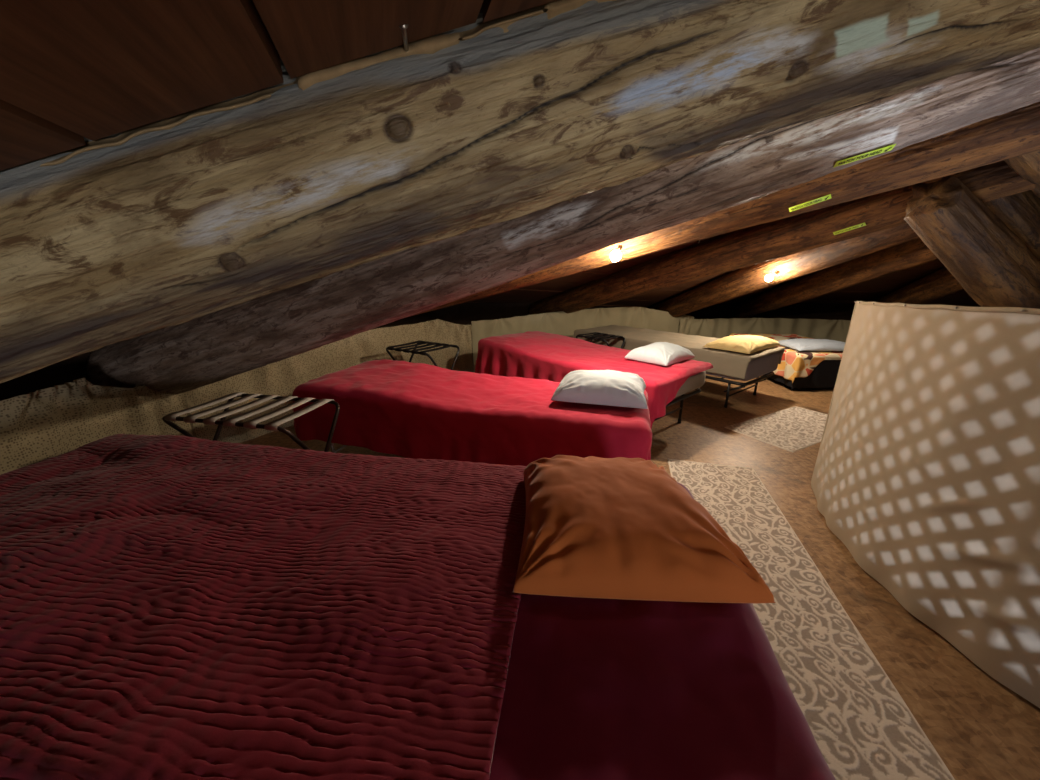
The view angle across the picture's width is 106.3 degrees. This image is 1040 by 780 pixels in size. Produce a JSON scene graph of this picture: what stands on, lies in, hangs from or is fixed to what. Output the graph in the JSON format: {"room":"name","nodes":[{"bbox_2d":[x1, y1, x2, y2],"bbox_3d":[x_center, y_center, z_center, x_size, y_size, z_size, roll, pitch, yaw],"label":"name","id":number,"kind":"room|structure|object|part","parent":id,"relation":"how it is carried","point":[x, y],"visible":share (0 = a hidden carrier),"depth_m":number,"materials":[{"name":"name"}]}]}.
{"room":"attic dormitory","nodes":[
{"label":"attic dormitory","id":0,"kind":"room"},
{"bbox_2d":[0,0,979,307],"bbox_3d":[2.673,-0.591,0.896,10.553,1.772,10.560,0,17,0],"label":"ceiling","id":1,"kind":"structure","parent":0,"point":[71,71],"depth_m":0.36,"materials":[{"name":"brown wood"}]},
{"bbox_2d":[399,24,408,51],"bbox_3d":[-0.123,-0.377,0.416,0.011,0.012,0.048,-3,17,-11],"label":"nail","id":2,"kind":"object","parent":1,"relation":"attached to","point":[403,27],"visible":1,"depth_m":0.41,"materials":[{"name":"metal"}]},
{"bbox_2d":[0,0,1039,382],"bbox_3d":[-0.398,-0.303,0.580,4.240,1.578,0.319,-2,17,-7],"label":"log beam","id":3,"kind":"structure","parent":1,"relation":"attached to","point":[202,215],"depth_m":0.49,"materials":[{"name":"brown wood"}]},
{"bbox_2d":[0,377,195,474],"bbox_3d":[-1.998,0.449,1.160,0.166,0.660,2.457,-1,17,-3],"label":"curtain","id":4,"kind":"object","parent":3,"relation":"hanging from","point":[35,427],"visible":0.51,"depth_m":1.80,"materials":[{"name":"beige fabric"}]},
{"bbox_2d":[86,47,1039,393],"bbox_3d":[-0.337,-0.546,1.740,4.251,1.598,0.420,4,18,13],"label":"log beam","id":5,"kind":"structure","parent":1,"relation":"attached to","point":[213,347],"depth_m":1.45,"materials":[{"name":"brown wood"}]},
{"bbox_2d":[135,319,472,442],"bbox_3d":[-1.367,-0.176,3.235,0.186,0.635,2.644,12,21,35],"label":"curtain","id":6,"kind":"object","parent":5,"relation":"hanging from","point":[282,377],"visible":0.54,"depth_m":2.90,"materials":[{"name":"beige fabric"}]},
{"bbox_2d":[833,144,895,167],"bbox_3d":[1.069,-0.728,1.212,0.154,0.054,0.024,3,17,11],"label":"tape","id":7,"kind":"object","parent":5,"relation":"attached to","point":[887,148],"visible":1,"depth_m":1.21,"materials":[{"name":"yellow plastic"}]},
{"bbox_2d":[402,102,1039,318],"bbox_3d":[0.247,-0.886,2.589,4.490,1.288,0.273,12,21,33],"label":"log beam","id":8,"kind":"structure","parent":1,"relation":"attached to","point":[1015,133],"depth_m":1.63,"materials":[{"name":"brown wood"}]},
{"bbox_2d":[611,245,621,261],"bbox_3d":[0.542,-0.771,2.196,0.056,0.094,0.125,5,18,16],"label":"light bulb","id":9,"kind":"object","parent":8,"relation":"attached to","point":[615,255],"visible":1,"depth_m":2.15,"materials":[{"name":"glass"}]},
{"bbox_3d":[0.533,-0.745,2.172,0.058,0.059,0.061,0,17,0],"label":"glass","id":10,"kind":"part","parent":9,"relation":"part of","materials":[{"name":"white glass"}]},
{"bbox_2d":[789,194,830,211],"bbox_3d":[1.289,-0.831,1.736,0.150,0.059,0.022,14,22,38],"label":"tape","id":11,"kind":"object","parent":8,"relation":"attached to","point":[826,197],"visible":1,"depth_m":1.73,"materials":[{"name":"yellow plastic"}]},
{"bbox_2d":[528,161,1035,314],"bbox_3d":[1.271,-1.043,3.489,0.281,1.347,4.494,-9,19,-27],"label":"log beam","id":12,"kind":"structure","parent":1,"relation":"attached to","point":[764,242],"depth_m":2.55,"materials":[{"name":"brown wood"}]},
{"bbox_2d":[471,307,693,372],"bbox_3d":[0.888,-0.708,4.976,3.200,0.626,0.334,-7,19,-23],"label":"curtain","id":13,"kind":"object","parent":12,"relation":"hanging from","point":[561,323],"visible":0.47,"depth_m":4.96,"materials":[{"name":"beige fabric"}]},
{"bbox_2d":[833,223,865,234],"bbox_3d":[1.845,-0.902,2.186,0.015,0.054,0.149,-8,19,-25],"label":"tape","id":14,"kind":"object","parent":12,"relation":"attached to","point":[861,224],"visible":1,"depth_m":2.18,"materials":[{"name":"yellow plastic"}]},
{"bbox_2d":[734,238,937,317],"bbox_3d":[3.131,-1.122,3.931,0.271,1.283,4.215,3,17,9],"label":"log beam","id":15,"kind":"structure","parent":1,"relation":"attached to","point":[913,253],"depth_m":3.63,"materials":[{"name":"brown wood"}]},
{"bbox_2d":[649,189,1039,316],"bbox_3d":[2.293,-1.101,3.808,0.272,1.530,4.501,-2,17,-7],"label":"log beam","id":16,"kind":"structure","parent":1,"relation":"attached to","point":[746,280],"depth_m":3.34,"materials":[{"name":"brown wood"}]},
{"bbox_2d":[679,318,850,341],"bbox_3d":[4.098,-0.674,5.134,3.806,0.469,0.527,5,18,16],"label":"curtain","id":17,"kind":"object","parent":16,"relation":"hanging from","point":[837,330],"visible":0.28,"depth_m":5.38,"materials":[{"name":"beige fabric"}]},
{"bbox_2d":[765,271,778,281],"bbox_3d":[2.183,-0.985,3.371,0.127,0.093,0.056,-4,18,-13],"label":"light bulb","id":18,"kind":"object","parent":16,"relation":"attached to","point":[768,278],"visible":1,"depth_m":3.36,"materials":[{"name":"glass"}]},
{"bbox_3d":[2.151,-0.967,3.368,0.061,0.058,0.057,0,17,0],"label":"glass","id":19,"kind":"part","parent":18,"relation":"part of","materials":[{"name":"white glass"}]},
{"bbox_2d":[873,266,963,303],"bbox_3d":[4.045,-1.047,3.643,0.280,1.284,4.214,9,19,26],"label":"log beam","id":20,"kind":"structure","parent":1,"relation":"attached to","point":[940,283],"depth_m":3.90,"materials":[{"name":"brown wood"}]},
{"bbox_2d":[0,292,980,400],"bbox_3d":[2.650,0.083,1.124,10.500,1.420,10.500,0,17,0],"label":"wall","id":21,"kind":"structure","parent":0,"point":[74,368],"depth_m":5.07,"materials":[{"name":"beige fabric"}]},
{"bbox_2d":[2,0,616,170],"bbox_3d":[-0.507,-0.251,0.426,3.821,1.204,0.021,-2,17,-7],"label":"trim","id":22,"kind":"structure","parent":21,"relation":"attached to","point":[430,45],"depth_m":0.43,"materials":[{"name":"wood"}]},
{"bbox_2d":[240,356,1039,779],"bbox_3d":[2.650,0.743,1.327,10.500,0.001,10.500,0,17,0],"label":"floor","id":23,"kind":"structure","parent":0,"point":[979,727],"depth_m":1.35,"materials":[{"name":"brown wood"}]},
{"bbox_2d":[162,392,339,451],"bbox_3d":[-1.245,0.310,1.897,0.677,0.486,0.367,4,17,11],"label":"luggage rack","id":24,"kind":"object","parent":23,"relation":"on","point":[193,418],"visible":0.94,"depth_m":1.79,"materials":[{"name":"beige wood"}]},
{"bbox_3d":[-1.254,0.312,1.899,0.659,0.481,0.357,4,17,11],"label":"tube frame","id":25,"kind":"part","parent":24,"relation":"part of","materials":[{"name":"brown metal"}]},
{"bbox_3d":[-1.236,0.313,1.897,0.659,0.481,0.357,4,17,11],"label":"tube frame","id":26,"kind":"part","parent":24,"relation":"part of","materials":[{"name":"brown metal"}]},
{"bbox_2d":[330,443,347,452],"bbox_3d":[-0.259,0.235,2.237,1.820,0.435,0.620,5,18,15],"label":"bed","id":27,"kind":"object","parent":23,"relation":"on","point":[332,448],"visible":0.02,"depth_m":2.23,"materials":[{"name":"metal"}]},
{"bbox_3d":[-1.071,0.340,2.230,0.021,0.226,0.020,5,18,15],"label":"leg","id":28,"kind":"part","parent":27,"relation":"part of","materials":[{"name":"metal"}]},
{"bbox_2d":[292,359,651,465],"bbox_3d":[-0.269,0.117,2.192,1.923,0.377,0.724,5,18,15],"label":"bedspread","id":29,"kind":"object","parent":27,"relation":"on","point":[405,409],"visible":0.79,"depth_m":1.93,"materials":[{"name":"red fabric"}]},
{"bbox_2d":[551,370,647,408],"bbox_3d":[0.415,-0.030,1.984,0.450,0.135,0.370,5,18,15],"label":"pillow","id":30,"kind":"object","parent":29,"relation":"on","point":[598,387],"visible":1,"depth_m":1.86,"materials":[{"name":"white fabric"}]},
{"bbox_2d":[386,340,459,369],"bbox_3d":[-0.788,-0.114,3.235,0.517,0.510,0.367,10,20,30],"label":"luggage rack","id":31,"kind":"object","parent":23,"relation":"on","point":[407,350],"visible":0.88,"depth_m":3.14,"materials":[{"name":"black metal"}]},
{"bbox_3d":[-0.797,-0.114,3.239,0.499,0.506,0.357,10,20,30],"label":"tube frame","id":32,"kind":"part","parent":31,"relation":"part of","materials":[{"name":"black metal"}]},
{"bbox_3d":[-0.780,-0.111,3.232,0.499,0.506,0.357,10,20,30],"label":"tube frame","id":33,"kind":"part","parent":31,"relation":"part of","materials":[{"name":"black metal"}]},
{"bbox_2d":[576,332,624,348],"bbox_3d":[0.794,-0.313,3.930,0.287,0.480,0.437,-13,21,-36],"label":"luggage rack","id":34,"kind":"object","parent":23,"relation":"on","point":[596,334],"visible":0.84,"depth_m":3.81,"materials":[{"name":"black metal"}]},
{"bbox_3d":[0.788,-0.313,3.937,0.277,0.476,0.419,-13,21,-36],"label":"tube frame","id":35,"kind":"part","parent":34,"relation":"part of","materials":[{"name":"black metal"}]},
{"bbox_3d":[0.800,-0.309,3.924,0.277,0.476,0.419,-13,21,-36],"label":"tube frame","id":36,"kind":"part","parent":34,"relation":"part of","materials":[{"name":"black metal"}]},
{"bbox_2d":[654,371,705,422],"bbox_3d":[0.492,-0.060,3.197,0.720,0.435,1.720,-15,22,-39],"label":"bed","id":37,"kind":"object","parent":23,"relation":"on","point":[694,382],"visible":0.19,"depth_m":2.65,"materials":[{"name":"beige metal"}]},
{"bbox_2d":[475,331,712,428],"bbox_3d":[0.472,-0.157,3.167,0.835,0.423,1.862,-15,22,-39],"label":"bedspread","id":38,"kind":"object","parent":37,"relation":"on","point":[529,354],"visible":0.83,"depth_m":2.99,"materials":[{"name":"red fabric"}]},
{"bbox_2d":[625,342,694,365],"bbox_3d":[1.010,-0.277,2.803,0.410,0.125,0.330,-15,22,-39],"label":"pillow","id":39,"kind":"object","parent":38,"relation":"on","point":[659,353],"visible":1,"depth_m":2.71,"materials":[{"name":"white fabric"}]},
{"bbox_3d":[1.200,0.109,2.898,0.020,0.276,0.021,-15,22,-39],"label":"leg","id":40,"kind":"part","parent":37,"relation":"part of","materials":[{"name":"black metal"}]},
{"bbox_3d":[0.492,-0.122,3.178,0.686,0.025,1.706,-15,22,-39],"label":"bed frame","id":41,"kind":"part","parent":37,"relation":"part of","materials":[{"name":"black metal"}]},
{"bbox_3d":[0.492,-0.204,3.153,0.720,0.135,1.720,-15,22,-39],"label":"mattress","id":42,"kind":"part","parent":37,"relation":"part of","materials":[{"name":"beige fabric"}]},
{"bbox_2d":[705,352,779,407],"bbox_3d":[1.459,-0.297,3.959,0.660,0.440,1.850,-13,21,-36],"label":"bed","id":43,"kind":"object","parent":23,"relation":"on","point":[761,366],"visible":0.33,"depth_m":3.22,"materials":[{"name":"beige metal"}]},
{"bbox_2d":[574,325,784,378],"bbox_3d":[1.456,-0.445,3.920,0.714,0.193,1.901,-13,21,-36],"label":"mattress","id":44,"kind":"object","parent":43,"relation":"on","point":[724,362],"visible":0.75,"depth_m":3.65,"materials":[{"name":"beige fabric"}]},
{"bbox_2d":[703,335,779,353],"bbox_3d":[1.908,-0.410,3.342,0.620,0.094,0.380,-13,21,-36],"label":"pillow","id":45,"kind":"object","parent":44,"relation":"on","point":[748,344],"visible":1,"depth_m":3.22,"materials":[{"name":"yellow fabric"}]},
{"bbox_3d":[1.723,0.034,3.234,0.020,0.221,0.021,-13,21,-36],"label":"leg","id":46,"kind":"part","parent":43,"relation":"part of","materials":[{"name":"black metal"}]},
{"bbox_3d":[1.459,-0.304,3.957,0.626,0.025,1.836,-13,21,-36],"label":"bed frame","id":47,"kind":"part","parent":43,"relation":"part of","materials":[{"name":"black metal"}]},
{"bbox_3d":[1.459,-0.415,3.923,0.660,0.195,1.850,-13,21,-36],"label":"mattress","id":48,"kind":"part","parent":43,"relation":"part of","materials":[{"name":"beige fabric"}]},
{"bbox_2d":[724,406,827,452],"bbox_3d":[2.019,0.263,2.870,0.950,0.009,0.470,-9,19,-28],"label":"runner rug","id":49,"kind":"object","parent":23,"relation":"on","point":[793,429],"visible":0.89,"depth_m":2.82,"materials":[{"name":"beige carpet"}]},
{"bbox_2d":[667,459,954,779],"bbox_3d":[0.780,0.826,1.039,0.470,0.009,2.750,4,18,14],"label":"runner rug","id":50,"kind":"object","parent":23,"relation":"on","point":[858,720],"visible":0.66,"depth_m":1.18,"materials":[{"name":"beige carpet"}]},
{"bbox_2d":[811,301,1039,707],"bbox_3d":[1.914,0.342,0.709,0.963,1.121,2.576,-11,20,-31],"label":"screen","id":51,"kind":"object","parent":23,"relation":"on","point":[927,467],"visible":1,"depth_m":1.19,"materials":[{"name":"fabric"}]},
{"bbox_2d":[904,176,1039,308],"bbox_3d":[3.094,-0.309,2.237,2.681,1.513,0.317,-5,18,-15],"label":"beam","id":52,"kind":"structure","parent":23,"relation":"on","point":[992,264],"depth_m":1.83,"materials":[{"name":"brown wood"}]},
{"bbox_2d":[983,190,1039,260],"bbox_3d":[3.506,-0.454,2.398,3.096,1.666,0.271,-4,18,-12],"label":"beam","id":53,"kind":"structure","parent":23,"relation":"on","point":[1020,212],"depth_m":1.89,"materials":[{"name":"brown wood"}]},
{"bbox_2d":[1003,150,1039,194],"bbox_3d":[4.295,-0.527,2.487,5.145,1.684,0.258,-6,18,-19],"label":"beam","id":54,"kind":"structure","parent":23,"relation":"on","point":[1027,166],"depth_m":1.56,"materials":[{"name":"brown wood"}]},
{"bbox_3d":[2.970,-0.354,4.348,0.740,0.320,1.400,0,17,0],"label":"bed","id":55,"kind":"object","parent":23,"relation":"on","visible":0},
{"bbox_2d":[729,333,842,383],"bbox_3d":[2.967,-0.373,4.214,0.862,0.290,1.264,0,17,0],"label":"blanket","id":56,"kind":"object","parent":55,"relation":"on","point":[794,363],"visible":0.34,"depth_m":3.67,"materials":[{"name":"multicoloured fabric"}]},
{"bbox_2d":[778,338,844,350],"bbox_3d":[2.920,-0.454,3.846,0.600,0.082,0.420,0,17,0],"label":"pillow","id":57,"kind":"object","parent":56,"relation":"on","point":[800,344],"visible":0.9,"depth_m":3.73,"materials":[{"name":"white fabric"}]},
{"bbox_2d":[763,360,840,390],"bbox_3d":[2.970,-0.275,4.095,0.805,0.368,0.932,0,17,0],"label":"valance","id":58,"kind":"object","parent":55,"relation":"attached to","point":[824,375],"visible":0.23,"depth_m":3.67,"materials":[{"name":"black fabric"}]},
{"bbox_3d":[-0.573,0.617,0.997,2.020,0.435,0.900,2,17,8],"label":"bed","id":59,"kind":"object","parent":23,"relation":"on","visible":0},
{"bbox_2d":[0,434,526,779],"bbox_3d":[-0.838,0.521,0.999,1.719,0.437,1.078,2,17,8],"label":"quilt","id":60,"kind":"object","parent":59,"relation":"on","point":[173,607],"visible":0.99,"depth_m":0.72,"materials":[{"name":"fabric"}]},
{"bbox_2d":[489,482,835,779],"bbox_3d":[0.103,0.558,0.873,0.847,0.372,1.026,2,17,8],"label":"sheet","id":61,"kind":"object","parent":59,"relation":"on","point":[596,688],"visible":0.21,"depth_m":0.59,"materials":[{"name":"red fabric"}]},
{"bbox_2d":[512,455,774,602],"bbox_3d":[0.230,0.283,0.942,0.490,0.145,0.485,0,17,0],"label":"pillow","id":62,"kind":"object","parent":61,"relation":"on","point":[623,528],"visible":1,"depth_m":0.77,"materials":[{"name":"orange fabric"}]}
]}

